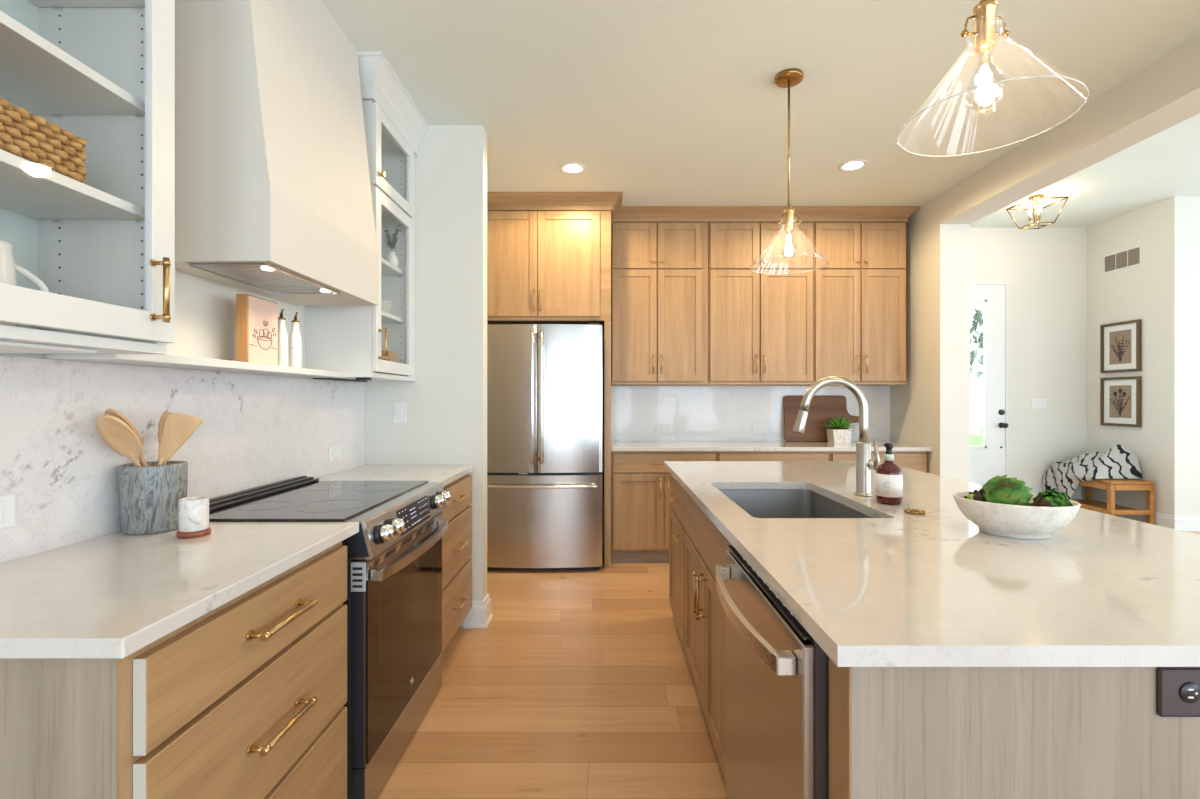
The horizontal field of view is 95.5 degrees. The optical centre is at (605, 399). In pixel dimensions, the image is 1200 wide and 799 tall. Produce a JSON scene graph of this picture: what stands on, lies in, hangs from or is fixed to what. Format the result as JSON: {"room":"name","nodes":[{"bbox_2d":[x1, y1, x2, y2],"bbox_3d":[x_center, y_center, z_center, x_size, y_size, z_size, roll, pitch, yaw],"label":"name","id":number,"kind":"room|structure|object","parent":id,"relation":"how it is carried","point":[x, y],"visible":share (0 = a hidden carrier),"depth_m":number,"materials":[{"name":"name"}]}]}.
{"room":"kitchen","nodes":[
{"label":"kitchen","id":0,"kind":"room"},
{"bbox_2d":[0,269,305,367],"bbox_3d":[-1.449,-0.134,2.330,0.140,2.833,5.260,0,0,0],"label":"wall","id":1,"kind":"structure","parent":0,"point":[205,309],"depth_m":1.89,"materials":[{"name":"paint"}]},
{"bbox_2d":[0,0,174,353],"bbox_3d":[-1.197,-0.759,1.040,0.363,1.316,0.589,0,0,0],"label":"upper cabinet","id":2,"kind":"object","parent":1,"relation":"attached to","point":[102,247],"visible":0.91,"depth_m":1.29,"materials":[{"name":"white paint"}]},
{"bbox_2d":[0,241,48,326],"bbox_3d":[-1.219,-0.223,1.085,0.126,0.180,0.104,0,0,0],"label":"pitcher","id":3,"kind":"object","parent":2,"relation":"in","point":[8,267],"visible":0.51,"depth_m":1.09,"materials":[{"name":"white ceramic"}]},
{"bbox_2d":[0,98,86,182],"bbox_3d":[-1.225,-0.504,0.973,0.267,0.097,0.392,0,0,0],"label":"wicker basket","id":4,"kind":"object","parent":2,"relation":"on","point":[26,135],"visible":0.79,"depth_m":1.06,"materials":[{"name":"wicker"}]},
{"bbox_2d":[0,340,95,352],"bbox_3d":[-1.230,-0.106,1.000,0.220,0.008,0.400,0,0,0],"label":"light","id":5,"kind":"object","parent":2,"relation":"attached to","point":[6,346],"depth_m":1.11,"materials":[{"name":"white plastic"}]},
{"bbox_2d":[0,10,144,114],"bbox_3d":[-1.236,-0.697,1.040,0.271,0.022,0.549,0,0,0],"label":"shelf","id":6,"kind":"object","parent":2,"relation":"attached to","point":[37,76],"depth_m":1.18,"materials":[{"name":"white paint"}]},
{"bbox_2d":[0,149,144,219],"bbox_3d":[-1.236,-0.445,1.040,0.271,0.022,0.549,0,0,0],"label":"shelf","id":7,"kind":"object","parent":2,"relation":"attached to","point":[29,190],"depth_m":1.18,"materials":[{"name":"white paint"}]},
{"bbox_2d":[28,0,144,6],"bbox_3d":[-1.236,-0.957,1.040,0.271,0.022,0.549,0,0,0],"label":"shelf","id":8,"kind":"object","parent":2,"relation":"attached to","point":[31,3],"depth_m":1.30,"materials":[{"name":"white paint"}]},
{"bbox_2d":[0,356,364,563],"bbox_3d":[-1.371,0.152,1.889,0.015,0.501,2.379,0,0,0],"label":"backsplash","id":9,"kind":"structure","parent":1,"relation":"attached to","point":[256,430],"depth_m":1.58,"materials":[{"name":"stone"}]},
{"bbox_2d":[0,494,14,528],"bbox_3d":[-1.359,0.255,1.195,0.008,0.075,0.120,0,0,0],"label":"outlet","id":10,"kind":"object","parent":9,"relation":"attached to","point":[7,502],"visible":1,"depth_m":1.24,"materials":[{"name":"white plastic"}]},
{"bbox_2d":[0,502,1,523],"bbox_3d":[-1.357,0.255,1.195,0.002,0.050,0.060,0,0,0],"label":"receptacle","id":11,"kind":"object","parent":10,"relation":"attached to","point":[0,502],"depth_m":1.22,"materials":[{"name":"plastic"}]},
{"bbox_2d":[328,445,340,461],"bbox_3d":[-1.359,0.271,2.735,0.008,0.075,0.120,0,0,0],"label":"outlet","id":12,"kind":"object","parent":9,"relation":"attached to","point":[334,452],"visible":1,"depth_m":2.72,"materials":[{"name":"white plastic"}]},
{"bbox_2d":[332,448,338,458],"bbox_3d":[-1.357,0.271,2.735,0.002,0.050,0.060,0,0,0],"label":"receptacle","id":13,"kind":"object","parent":12,"relation":"attached to","point":[335,451],"depth_m":2.73,"materials":[{"name":"plastic"}]},
{"bbox_2d":[44,354,343,377],"bbox_3d":[-1.289,-0.112,1.917,0.178,0.025,1.162,0,0,0],"label":"ledge shelf","id":14,"kind":"object","parent":1,"relation":"attached to","point":[153,360],"visible":0.76,"depth_m":1.64,"materials":[{"name":"white paint"}]},
{"bbox_2d":[236,294,277,364],"bbox_3d":[-1.265,-0.246,1.984,0.044,0.242,0.177,0,0,0],"label":"book","id":15,"kind":"object","parent":14,"relation":"on","point":[256,317],"visible":0.98,"depth_m":1.94,"materials":[{"name":"paper"}]},
{"bbox_2d":[278,309,287,366],"bbox_3d":[-1.272,-0.240,2.135,0.045,0.231,0.045,0,0,0],"label":"oil bottle","id":16,"kind":"object","parent":14,"relation":"on","point":[282,334],"visible":0.72,"depth_m":2.12,"materials":[{"name":"white ceramic"}]},
{"bbox_2d":[289,312,301,367],"bbox_3d":[-1.262,-0.240,2.215,0.045,0.231,0.045,0,0,0],"label":"oil bottle","id":17,"kind":"object","parent":14,"relation":"on","point":[295,341],"visible":0.85,"depth_m":2.20,"materials":[{"name":"white ceramic"}]},
{"bbox_2d":[175,0,378,304],"bbox_3d":[-1.194,-0.978,2.030,0.368,1.144,0.780,0,0,0],"label":"range hood","id":18,"kind":"object","parent":1,"relation":"attached to","point":[273,198],"visible":1,"depth_m":1.72,"materials":[{"name":"paint"}]},
{"bbox_2d":[261,267,274,270],"bbox_3d":[-1.054,-0.407,1.700,0.038,0.004,0.037,0,0,0],"label":"lamp","id":19,"kind":"object","parent":18,"relation":"on","point":[262,268],"depth_m":1.70,"materials":[{"name":"white"}]},
{"bbox_2d":[306,100,415,381],"bbox_3d":[-1.197,-0.731,2.789,0.362,1.283,0.579,0,0,0],"label":"upper cabinet","id":20,"kind":"object","parent":1,"relation":"attached to","point":[350,340],"visible":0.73,"depth_m":2.64,"materials":[{"name":"white paint"}]},
{"bbox_2d":[374,351,395,374],"bbox_3d":[-1.157,-0.189,2.855,0.085,0.128,0.090,0,0,0],"label":"wooden box","id":21,"kind":"object","parent":20,"relation":"in","point":[391,355],"visible":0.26,"depth_m":2.81,"materials":[{"name":"brown wood"}]},
{"bbox_2d":[384,225,400,266],"bbox_3d":[-1.136,-0.811,2.896,0.086,0.226,0.074,0,0,-16],"label":"sprigs","id":22,"kind":"object","parent":20,"relation":"on","point":[390,257],"visible":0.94,"depth_m":2.88,"materials":[{"name":"green plant"}]},
{"bbox_2d":[385,251,398,266],"bbox_3d":[-1.140,-0.740,2.895,0.072,0.084,0.072,0,0,0],"label":"vase","id":23,"kind":"object","parent":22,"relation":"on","point":[390,257],"depth_m":2.87,"materials":[{"name":"white ceramic"}]},
{"bbox_2d":[381,257,403,275],"bbox_3d":[-1.236,-0.686,2.745,0.271,0.022,0.450,0,0,0],"label":"shelf","id":24,"kind":"object","parent":20,"relation":"attached to","point":[387,269],"depth_m":2.86,"materials":[{"name":"white paint"}]},
{"bbox_2d":[381,310,403,322],"bbox_3d":[-1.236,-0.426,2.745,0.271,0.022,0.450,0,0,0],"label":"shelf","id":25,"kind":"object","parent":20,"relation":"attached to","point":[386,317],"depth_m":2.86,"materials":[{"name":"white paint"}]},
{"bbox_2d":[358,51,428,155],"bbox_3d":[-1.188,-1.462,2.751,0.377,0.175,0.654,0,0,0],"label":"crown molding","id":26,"kind":"structure","parent":1,"relation":"attached to","point":[379,83],"depth_m":2.62,"materials":[{"name":"white paint"}]},
{"bbox_2d":[365,125,486,625],"bbox_3d":[-1.037,-0.134,3.135,0.684,2.833,0.110,0,0,0],"label":"wall partition","id":27,"kind":"structure","parent":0,"point":[446,424],"depth_m":3.08,"materials":[{"name":"paint"}]},
{"bbox_2d":[393,403,405,423],"bbox_3d":[-1.165,0.077,3.076,0.075,0.120,0.008,0,0,0],"label":"switch plate","id":28,"kind":"object","parent":27,"relation":"attached to","point":[399,409],"visible":1,"depth_m":3.08,"materials":[{"name":"white plastic"}]},
{"bbox_2d":[463,594,492,627],"bbox_3d":[-0.835,1.210,3.135,0.331,0.146,0.162,0,0,0],"label":"baseboard","id":29,"kind":"structure","parent":27,"relation":"attached to","point":[479,615],"depth_m":3.06,"materials":[{"name":"wood"}]},
{"bbox_2d":[602,332,889,543],"bbox_3d":[0.683,-0.134,4.900,4.124,2.833,0.120,0,0,0],"label":"wall","id":30,"kind":"structure","parent":0,"point":[602,332],"depth_m":4.84,"materials":[{"name":"paint"}]},
{"bbox_2d":[611,222,708,385],"bbox_3d":[0.440,-0.783,4.610,0.790,1.321,0.456,0,0,0],"label":"upper cabinet","id":31,"kind":"object","parent":30,"relation":"attached to","point":[659,270],"visible":1,"depth_m":4.43,"materials":[{"name":"brown wood"}]},
{"bbox_2d":[611,386,889,440],"bbox_3d":[1.279,0.123,4.832,2.478,0.490,0.015,0,0,0],"label":"backsplash","id":32,"kind":"structure","parent":30,"relation":"attached to","point":[693,413],"depth_m":4.82,"materials":[{"name":"white stone"}]},
{"bbox_2d":[656,425,670,433],"bbox_3d":[0.510,0.263,4.820,0.135,0.078,0.008,0,0,0],"label":"outlet","id":33,"kind":"object","parent":32,"relation":"attached to","point":[660,429],"visible":1,"depth_m":4.82,"materials":[{"name":"white plastic"}]},
{"bbox_2d":[659,427,668,430],"bbox_3d":[0.510,0.263,4.818,0.089,0.039,0.002,0,0,0],"label":"receptacle","id":34,"kind":"object","parent":33,"relation":"attached to","point":[660,428],"depth_m":4.82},
{"bbox_2d":[752,425,766,433],"bbox_3d":[1.360,0.263,4.820,0.135,0.078,0.008,0,0,0],"label":"outlet","id":35,"kind":"object","parent":32,"relation":"attached to","point":[756,429],"visible":1,"depth_m":4.82,"materials":[{"name":"white plastic"}]},
{"bbox_2d":[755,427,764,430],"bbox_3d":[1.360,0.263,4.818,0.089,0.039,0.002,0,0,0],"label":"receptacle","id":36,"kind":"object","parent":35,"relation":"attached to","point":[756,428],"depth_m":4.82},
{"bbox_2d":[854,425,868,433],"bbox_3d":[2.260,0.263,4.820,0.135,0.078,0.008,0,0,0],"label":"outlet","id":37,"kind":"object","parent":32,"relation":"attached to","point":[856,429],"visible":0.48,"depth_m":4.82,"materials":[{"name":"white plastic"}]},
{"bbox_2d":[701,222,813,385],"bbox_3d":[1.265,-0.783,4.610,0.850,1.321,0.456,0,0,0],"label":"upper cabinet","id":38,"kind":"object","parent":30,"relation":"attached to","point":[760,326],"visible":0.94,"depth_m":4.43,"materials":[{"name":"brown wood"}]},
{"bbox_2d":[612,206,919,221],"bbox_3d":[1.281,-1.498,4.601,2.468,0.104,0.472,0,0,0],"label":"crown molding","id":39,"kind":"structure","parent":30,"relation":"attached to","point":[623,213],"depth_m":4.40,"materials":[{"name":"brown wood"}]},
{"bbox_2d":[799,222,905,385],"bbox_3d":[2.067,-0.783,4.610,0.745,1.321,0.456,0,0,0],"label":"upper cabinet","id":40,"kind":"object","parent":30,"relation":"attached to","point":[859,298],"visible":0.94,"depth_m":4.43,"materials":[{"name":"brown wood"}]},
{"bbox_2d":[322,0,1199,222],"bbox_3d":[0.505,-1.601,0.705,4.069,0.100,8.510,0,0,0],"label":"ceiling","id":41,"kind":"structure","parent":0,"point":[661,102],"depth_m":2.68,"materials":[{"name":"paint"}]},
{"bbox_2d":[559,162,586,173],"bbox_3d":[-0.221,-1.547,3.655,0.184,0.006,0.184,0,0,0],"label":"recessed light","id":42,"kind":"object","parent":41,"relation":"in","point":[572,167],"visible":1,"depth_m":3.65,"materials":[{"name":"white"}]},
{"bbox_2d":[750,68,828,273],"bbox_3d":[0.878,-1.096,2.616,0.360,0.909,0.360,0,0,0],"label":"pendant light","id":43,"kind":"object","parent":41,"relation":"hanging from","point":[787,78],"visible":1,"depth_m":2.61,"materials":[{"name":"gold metal"}]},
{"bbox_2d":[777,205,800,230],"bbox_3d":[0.878,-0.873,2.616,0.110,0.120,0.048,0,0,0],"label":"socket","id":44,"kind":"object","parent":43,"relation":"attached to","point":[788,214],"depth_m":2.60,"materials":[{"name":"gold metal"}]},
{"bbox_2d":[838,159,867,171],"bbox_3d":[1.636,-1.547,3.610,0.184,0.006,0.184,0,0,0],"label":"recessed light","id":45,"kind":"object","parent":41,"relation":"in","point":[852,165],"visible":1,"depth_m":3.61,"materials":[{"name":"white"}]},
{"bbox_2d":[897,0,1088,156],"bbox_3d":[0.878,-1.096,1.262,0.360,0.909,0.360,0,0,0],"label":"pendant light","id":46,"kind":"object","parent":41,"relation":"hanging from","point":[984,16],"visible":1,"depth_m":1.25,"materials":[{"name":"glass"}]},
{"bbox_2d":[961,0,1009,53],"bbox_3d":[0.878,-0.873,1.262,0.110,0.120,0.048,0,0,0],"label":"socket","id":47,"kind":"object","parent":46,"relation":"attached to","point":[984,16],"depth_m":1.25,"materials":[{"name":"gold metal"}]},
{"bbox_2d":[376,531,1199,798],"bbox_3d":[3.260,1.323,1.435,9.579,0.080,9.970,0,0,0],"label":"floor","id":48,"kind":"structure","parent":0,"point":[578,684],"depth_m":2.30,"materials":[{"name":"brown wood"}]},
{"bbox_2d":[0,542,346,798],"bbox_3d":[-1.042,0.843,1.230,0.669,0.880,0.739,0,0,0],"label":"base cabinet","id":49,"kind":"object","parent":48,"relation":"on","point":[246,699],"visible":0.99,"depth_m":1.03,"materials":[{"name":"brown wood"}]},
{"bbox_2d":[0,522,358,658],"bbox_3d":[-1.053,0.385,1.240,0.620,0.032,0.805,0,0,0],"label":"countertop","id":50,"kind":"structure","parent":49,"relation":"on","point":[115,595],"depth_m":1.11,"materials":[{"name":"stone"}]},
{"bbox_2d":[118,461,187,534],"bbox_3d":[-1.281,0.275,1.545,0.153,0.187,0.153,0,0,0],"label":"utensil crock","id":51,"kind":"object","parent":50,"relation":"on","point":[149,495],"visible":0.88,"depth_m":1.49,"materials":[{"name":"grey stone"}]},
{"bbox_2d":[96,415,142,465],"bbox_3d":[-1.286,0.190,1.468,0.090,0.301,0.184,0,0,0],"label":"wooden spoon","id":52,"kind":"object","parent":51,"relation":"in","point":[115,433],"visible":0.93,"depth_m":1.45,"materials":[{"name":"brown wood"}]},
{"bbox_2d":[104,409,147,465],"bbox_3d":[-1.321,0.182,1.525,0.096,0.316,0.149,0,0,16],"label":"wooden spoon","id":53,"kind":"object","parent":51,"relation":"in","point":[111,412],"visible":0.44,"depth_m":1.48,"materials":[{"name":"brown wood"}]},
{"bbox_2d":[158,411,169,464],"bbox_3d":[-1.300,0.186,1.607,0.039,0.305,0.034,0,0,0],"label":"wooden spoon","id":54,"kind":"object","parent":51,"relation":"in","point":[164,412],"visible":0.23,"depth_m":1.61,"materials":[{"name":"brown wood"}]},
{"bbox_2d":[157,413,203,464],"bbox_3d":[-1.210,0.189,1.509,0.207,0.304,0.024,0,0,2],"label":"wooden spatula","id":55,"kind":"object","parent":51,"relation":"in","point":[177,428],"visible":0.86,"depth_m":1.50,"materials":[{"name":"brown wood"}]},
{"bbox_2d":[176,496,210,538],"bbox_3d":[-1.118,0.318,1.479,0.076,0.100,0.076,0,0,0],"label":"candle","id":56,"kind":"object","parent":50,"relation":"on","point":[193,512],"visible":1,"depth_m":1.45,"materials":[{"name":"stone"}]},
{"bbox_2d":[209,476,451,798],"bbox_3d":[-1.012,0.805,2.035,0.697,0.934,0.778,0,0,0],"label":"range","id":57,"kind":"object","parent":48,"relation":"on","point":[394,600],"visible":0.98,"depth_m":1.85,"materials":[{"name":"black metal"}]},
{"bbox_2d":[441,473,471,652],"bbox_3d":[-1.043,0.843,2.755,0.667,0.880,0.646,0,0,0],"label":"base cabinet","id":58,"kind":"object","parent":48,"relation":"on","point":[457,539],"visible":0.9,"depth_m":2.76,"materials":[{"name":"brown wood"}]},
{"bbox_2d":[314,465,473,486],"bbox_3d":[-1.053,0.385,2.754,0.620,0.032,0.650,0,0,0],"label":"countertop","id":59,"kind":"structure","parent":58,"relation":"on","point":[445,474],"depth_m":2.71,"materials":[{"name":"stone"}]},
{"bbox_2d":[487,323,601,569],"bbox_3d":[-0.506,0.354,4.368,0.956,1.856,0.824,0,0,0],"label":"refrigerator","id":60,"kind":"object","parent":48,"relation":"on","point":[544,381],"visible":0.91,"depth_m":4.03,"materials":[{"name":"silver metal"}]},
{"bbox_2d":[487,211,610,567],"bbox_3d":[-0.496,-0.077,4.465,1.068,2.720,0.747,0,0,0],"label":"tall cabinet","id":61,"kind":"object","parent":48,"relation":"on","point":[544,267],"visible":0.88,"depth_m":4.14,"materials":[{"name":"brown wood"}]},
{"bbox_2d":[487,192,622,217],"bbox_3d":[-0.448,-1.494,4.197,1.144,0.110,0.265,0,0,0],"label":"crown molding","id":62,"kind":"structure","parent":61,"relation":"attached to","point":[611,201],"depth_m":4.12,"materials":[{"name":"brown wood"}]},
{"bbox_2d":[611,451,715,562],"bbox_3d":[0.452,0.843,4.517,0.820,0.880,0.641,0,0,0],"label":"base cabinet","id":63,"kind":"object","parent":48,"relation":"on","point":[640,504],"visible":0.58,"depth_m":4.24,"materials":[{"name":"brown wood"}]},
{"bbox_2d":[611,441,931,450],"bbox_3d":[1.279,0.385,4.514,2.478,0.032,0.619,0,0,0],"label":"countertop","id":64,"kind":"structure","parent":63,"relation":"on","point":[615,445],"depth_m":4.27,"materials":[{"name":"stone"}]},
{"bbox_2d":[783,395,858,440],"bbox_3d":[1.905,0.165,4.781,0.680,0.401,0.074,0,0,0],"label":"cutting board","id":65,"kind":"object","parent":64,"relation":"on","point":[822,408],"visible":0.7,"depth_m":4.78,"materials":[{"name":"brown wood"}]},
{"bbox_2d":[822,416,856,443],"bbox_3d":[1.973,0.253,4.630,0.275,0.231,0.283,0,0,-35],"label":"potted succulent","id":66,"kind":"object","parent":64,"relation":"on","point":[838,434],"visible":1,"depth_m":4.55,"materials":[{"name":"ceramic"}]},
{"bbox_2d":[827,429,851,443],"bbox_3d":[1.975,0.309,4.620,0.156,0.118,0.140,0,0,0],"label":"pot","id":67,"kind":"object","parent":66,"relation":"on","point":[836,436],"depth_m":4.55,"materials":[{"name":"ceramic"}]},
{"bbox_2d":[667,473,686,651],"bbox_3d":[0.642,0.843,2.901,0.617,0.880,0.647,0,0,0],"label":"base cabinet","id":68,"kind":"object","parent":48,"relation":"on","point":[676,495],"visible":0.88,"depth_m":2.86,"materials":[{"name":"brown wood"}]},
{"bbox_2d":[685,491,731,783],"bbox_3d":[0.641,0.843,2.057,0.617,0.880,1.039,0,0,0],"label":"base cabinet","id":69,"kind":"object","parent":48,"relation":"on","point":[705,545],"visible":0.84,"depth_m":2.00,"materials":[{"name":"brown wood"}]},
{"bbox_2d":[716,545,828,798],"bbox_3d":[0.607,0.845,1.230,0.667,0.875,0.600,0,0,0],"label":"dishwasher","id":70,"kind":"object","parent":48,"relation":"on","point":[777,674],"visible":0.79,"depth_m":1.09,"materials":[{"name":"metal"}]},
{"bbox_2d":[828,656,828,798],"bbox_3d":[0.661,0.840,1.231,0.558,0.845,0.594,0,0,0],"label":"tub","id":71,"kind":"object","parent":70,"relation":"in","point":[828,656],"depth_m":0.94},
{"bbox_2d":[716,451,828,460],"bbox_3d":[1.304,0.843,4.517,0.876,0.880,0.641,0,0,0],"label":"base cabinet","id":72,"kind":"object","parent":48,"relation":"on","point":[720,455],"visible":0.03,"depth_m":4.24,"materials":[{"name":"brown wood"}]},
{"bbox_2d":[829,451,926,472],"bbox_3d":[2.126,0.843,4.517,0.759,0.880,0.641,0,0,0],"label":"base cabinet","id":73,"kind":"object","parent":48,"relation":"on","point":[914,460],"visible":0.02,"depth_m":4.24,"materials":[{"name":"brown wood"}]},
{"bbox_2d":[829,657,1199,798],"bbox_3d":[0.839,0.842,2.035,0.923,0.881,2.380,0,0,0],"label":"kitchen island","id":74,"kind":"object","parent":48,"relation":"on","point":[895,732],"visible":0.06,"depth_m":0.84,"materials":[{"name":"brown wood"}]},
{"bbox_2d":[664,461,1199,666],"bbox_3d":[0.980,0.385,2.036,1.266,0.032,2.439,0,0,0],"label":"island countertop","id":75,"kind":"structure","parent":74,"relation":"on","point":[894,587],"depth_m":1.14,"materials":[{"name":"stone"}]},
{"bbox_2d":[718,489,871,517],"bbox_3d":[0.682,0.512,2.061,0.484,0.221,0.778,0,0,0],"label":"sink","id":76,"kind":"object","parent":75,"relation":"in","point":[759,503],"visible":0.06,"depth_m":2.44,"materials":[{"name":"metal"}]},
{"bbox_2d":[793,376,879,496],"bbox_3d":[0.879,0.140,2.093,0.318,0.457,0.075,0,0,0],"label":"kitchen faucet","id":77,"kind":"object","parent":75,"relation":"on","point":[864,463],"visible":1,"depth_m":2.08,"materials":[{"name":"silver metal"}]},
{"bbox_2d":[876,443,902,504],"bbox_3d":[1.006,0.261,1.937,0.086,0.214,0.086,0,0,0],"label":"soap bottle","id":78,"kind":"object","parent":75,"relation":"on","point":[889,476],"visible":1,"depth_m":1.91,"materials":[{"name":"red"}]},
{"bbox_2d":[904,508,925,514],"bbox_3d":[1.001,0.363,1.766,0.062,0.011,0.062,0,0,0],"label":"ring","id":79,"kind":"object","parent":75,"relation":"on","point":[911,511],"visible":1,"depth_m":1.76,"materials":[{"name":"gold metal"}]},
{"bbox_2d":[953,491,1080,539],"bbox_3d":[1.122,0.320,1.500,0.279,0.096,0.246,0,0,0],"label":"serving bowl","id":80,"kind":"object","parent":75,"relation":"on","point":[1003,520],"visible":0.86,"depth_m":1.42,"materials":[{"name":"ceramic"}]},
{"bbox_2d":[964,489,985,501],"bbox_3d":[1.039,0.283,1.537,0.067,0.065,0.067,0,0,-25],"label":"artichoke","id":81,"kind":"object","parent":80,"relation":"in","point":[977,495],"visible":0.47,"depth_m":1.52,"materials":[{"name":"plant"}]},
{"bbox_2d":[981,475,1032,505],"bbox_3d":[1.106,0.270,1.506,0.123,0.122,0.124,0,0,-42],"label":"artichoke","id":82,"kind":"object","parent":80,"relation":"in","point":[999,489],"visible":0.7,"depth_m":1.47,"materials":[{"name":"green plant"}]},
{"bbox_2d":[1032,497,1055,506],"bbox_3d":[1.155,0.289,1.437,0.066,0.068,0.062,0,0,-10],"label":"artichoke","id":83,"kind":"object","parent":80,"relation":"in","point":[1043,502],"visible":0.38,"depth_m":1.43,"materials":[{"name":"brown plant"}]},
{"bbox_2d":[1032,488,1072,506],"bbox_3d":[1.208,0.288,1.478,0.084,0.091,0.082,0,0,30],"label":"artichoke","id":84,"kind":"object","parent":80,"relation":"in","point":[1058,499],"visible":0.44,"depth_m":1.46,"materials":[{"name":"green plant"}]},
{"bbox_2d":[1157,667,1199,716],"bbox_3d":[0.909,0.451,0.840,0.115,0.077,0.008,0,0,0],"label":"outlet","id":85,"kind":"object","parent":74,"relation":"attached to","point":[1178,688],"visible":0.99,"depth_m":0.84,"materials":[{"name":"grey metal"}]},
{"bbox_2d":[1179,682,1199,702],"bbox_3d":[0.898,0.451,0.838,0.033,0.033,0.002,0,0,0],"label":"receptacle","id":86,"kind":"object","parent":85,"relation":"attached to","point":[1189,692],"depth_m":0.84,"materials":[{"name":"black plastic"}]},
{"bbox_2d":[1073,479,1154,524],"bbox_3d":[5.308,1.055,5.865,0.445,0.455,0.750,0,0,0],"label":"wooden bench","id":87,"kind":"object","parent":48,"relation":"on","point":[1110,508],"visible":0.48,"depth_m":5.50,"materials":[{"name":"orange wood"}]},
{"bbox_2d":[1043,444,1144,499],"bbox_3d":[5.276,0.816,5.930,0.519,0.696,0.660,0,0,0],"label":"throw blanket","id":88,"kind":"object","parent":87,"relation":"on","point":[1118,462],"visible":0.94,"depth_m":5.73,"materials":[{"name":"white fabric"}]},
{"bbox_2d":[1073,500,1149,514],"bbox_3d":[5.304,1.140,5.843,0.432,0.045,0.701,0,0,0],"label":"shelf","id":89,"kind":"object","parent":87,"relation":"attached to","point":[1098,506],"depth_m":5.64,"materials":[{"name":"orange wood"}]},
{"bbox_2d":[970,228,1086,497],"bbox_3d":[4.202,-0.352,6.360,2.915,3.270,0.120,0,0,0],"label":"wall","id":90,"kind":"structure","parent":0,"point":[1044,270],"depth_m":6.30,"materials":[{"name":"paint"}]},
{"bbox_2d":[970,302,983,308],"bbox_3d":[4.142,-1.087,6.315,0.464,0.080,0.006,0,0,0],"label":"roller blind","id":91,"kind":"object","parent":90,"relation":"attached to","point":[973,305],"depth_m":6.31,"materials":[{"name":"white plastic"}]},
{"bbox_2d":[970,283,1006,477],"bbox_3d":[4.142,-0.031,6.348,0.988,2.627,0.104,0,0,0],"label":"trim","id":92,"kind":"structure","parent":90,"relation":"attached to","point":[970,283],"depth_m":6.29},
{"bbox_2d":[970,284,1008,485],"bbox_3d":[4.142,-0.030,6.287,0.964,2.605,0.137,0,0,0],"label":"door","id":93,"kind":"structure","parent":90,"relation":"in","point":[987,461],"depth_m":6.31,"materials":[{"name":"white wood"}]},
{"bbox_2d":[1031,399,1045,408],"bbox_3d":[5.000,0.052,6.296,0.170,0.120,0.008,0,0,0],"label":"switch plate","id":94,"kind":"object","parent":90,"relation":"attached to","point":[1035,403],"visible":1,"depth_m":6.29,"materials":[{"name":"white plastic"}]},
{"bbox_2d":[890,34,1199,482],"bbox_3d":[2.632,-0.352,1.450,0.225,3.270,9.700,0,0,0],"label":"wall","id":95,"kind":"structure","parent":0,"point":[932,409],"depth_m":4.11,"materials":[{"name":"paint"}]},
{"bbox_2d":[970,113,1199,227],"bbox_3d":[5.388,-2.038,1.435,5.325,0.100,9.970,0,0,0],"label":"ceiling","id":96,"kind":"structure","parent":0,"point":[1164,165],"depth_m":5.06,"materials":[{"name":"paint"}]},
{"bbox_2d":[1006,194,1068,228],"bbox_3d":[4.210,-1.842,5.330,0.348,0.290,0.348,0,0,0],"label":"lantern","id":97,"kind":"object","parent":96,"relation":"attached to","point":[1036,197],"visible":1,"depth_m":5.30,"materials":[{"name":"gold metal"}]},
{"bbox_2d":[1087,196,1199,515],"bbox_3d":[6.730,-0.352,5.815,2.340,3.270,0.970,0,0,0],"label":"wall","id":98,"kind":"structure","parent":0,"point":[1163,291],"depth_m":5.50,"materials":[{"name":"paint"}]},
{"bbox_2d":[1100,319,1141,372],"bbox_3d":[5.543,-0.563,5.875,0.034,0.539,0.440,0,0,0],"label":"framed piece","id":99,"kind":"object","parent":98,"relation":"attached to","point":[1120,342],"visible":1,"depth_m":5.86,"materials":[{"name":"brown wood"}]},
{"bbox_2d":[1109,329,1130,364],"bbox_3d":[5.543,-0.563,5.875,0.001,0.359,0.250,0,0,0],"label":"print","id":100,"kind":"object","parent":99,"relation":"attached to","point":[1119,339],"depth_m":5.88,"materials":[{"name":"beige paper"}]},
{"bbox_2d":[1100,376,1141,426],"bbox_3d":[5.543,0.023,5.875,0.034,0.529,0.440,0,0,0],"label":"framed piece","id":101,"kind":"object","parent":98,"relation":"attached to","point":[1120,397],"visible":1,"depth_m":5.86,"materials":[{"name":"paper"}]},
{"bbox_2d":[1109,385,1130,417],"bbox_3d":[5.543,0.023,5.875,0.001,0.349,0.250,0,0,0],"label":"print","id":102,"kind":"object","parent":101,"relation":"attached to","point":[1119,395],"depth_m":5.88,"materials":[{"name":"beige paper"}]},
{"bbox_2d":[1104,245,1140,273],"bbox_3d":[5.555,-1.502,5.870,0.010,0.200,0.420,0,0,0],"label":"air vent","id":103,"kind":"object","parent":98,"relation":"in","point":[1131,257],"visible":1,"depth_m":5.86,"materials":[{"name":"metal"}]},
{"bbox_2d":[1070,498,1199,530],"bbox_3d":[6.272,1.210,5.802,3.256,0.146,0.996,0,0,0],"label":"baseboard","id":104,"kind":"structure","parent":98,"relation":"attached to","point":[1181,523],"depth_m":5.34,"materials":[{"name":"wood"}]},
{"label":"outside","id":105,"kind":"structure","parent":0,"visible":0},
{"bbox_2d":[970,425,983,445],"bbox_3d":[6.000,1.482,33.750,28.000,0.200,52.500,0,0,0],"label":"lawn","id":106,"kind":"structure","parent":105,"point":[976,431],"depth_m":20.93,"materials":[{"name":"green plant"}]},
{"bbox_2d":[970,309,983,378],"bbox_3d":[9.350,-0.926,14.245,2.509,4.623,2.375,0,0,0],"label":"tree","id":107,"kind":"object","parent":106,"relation":"on","point":[978,315],"visible":0.16,"depth_m":13.49,"materials":[{"name":"green plant"}]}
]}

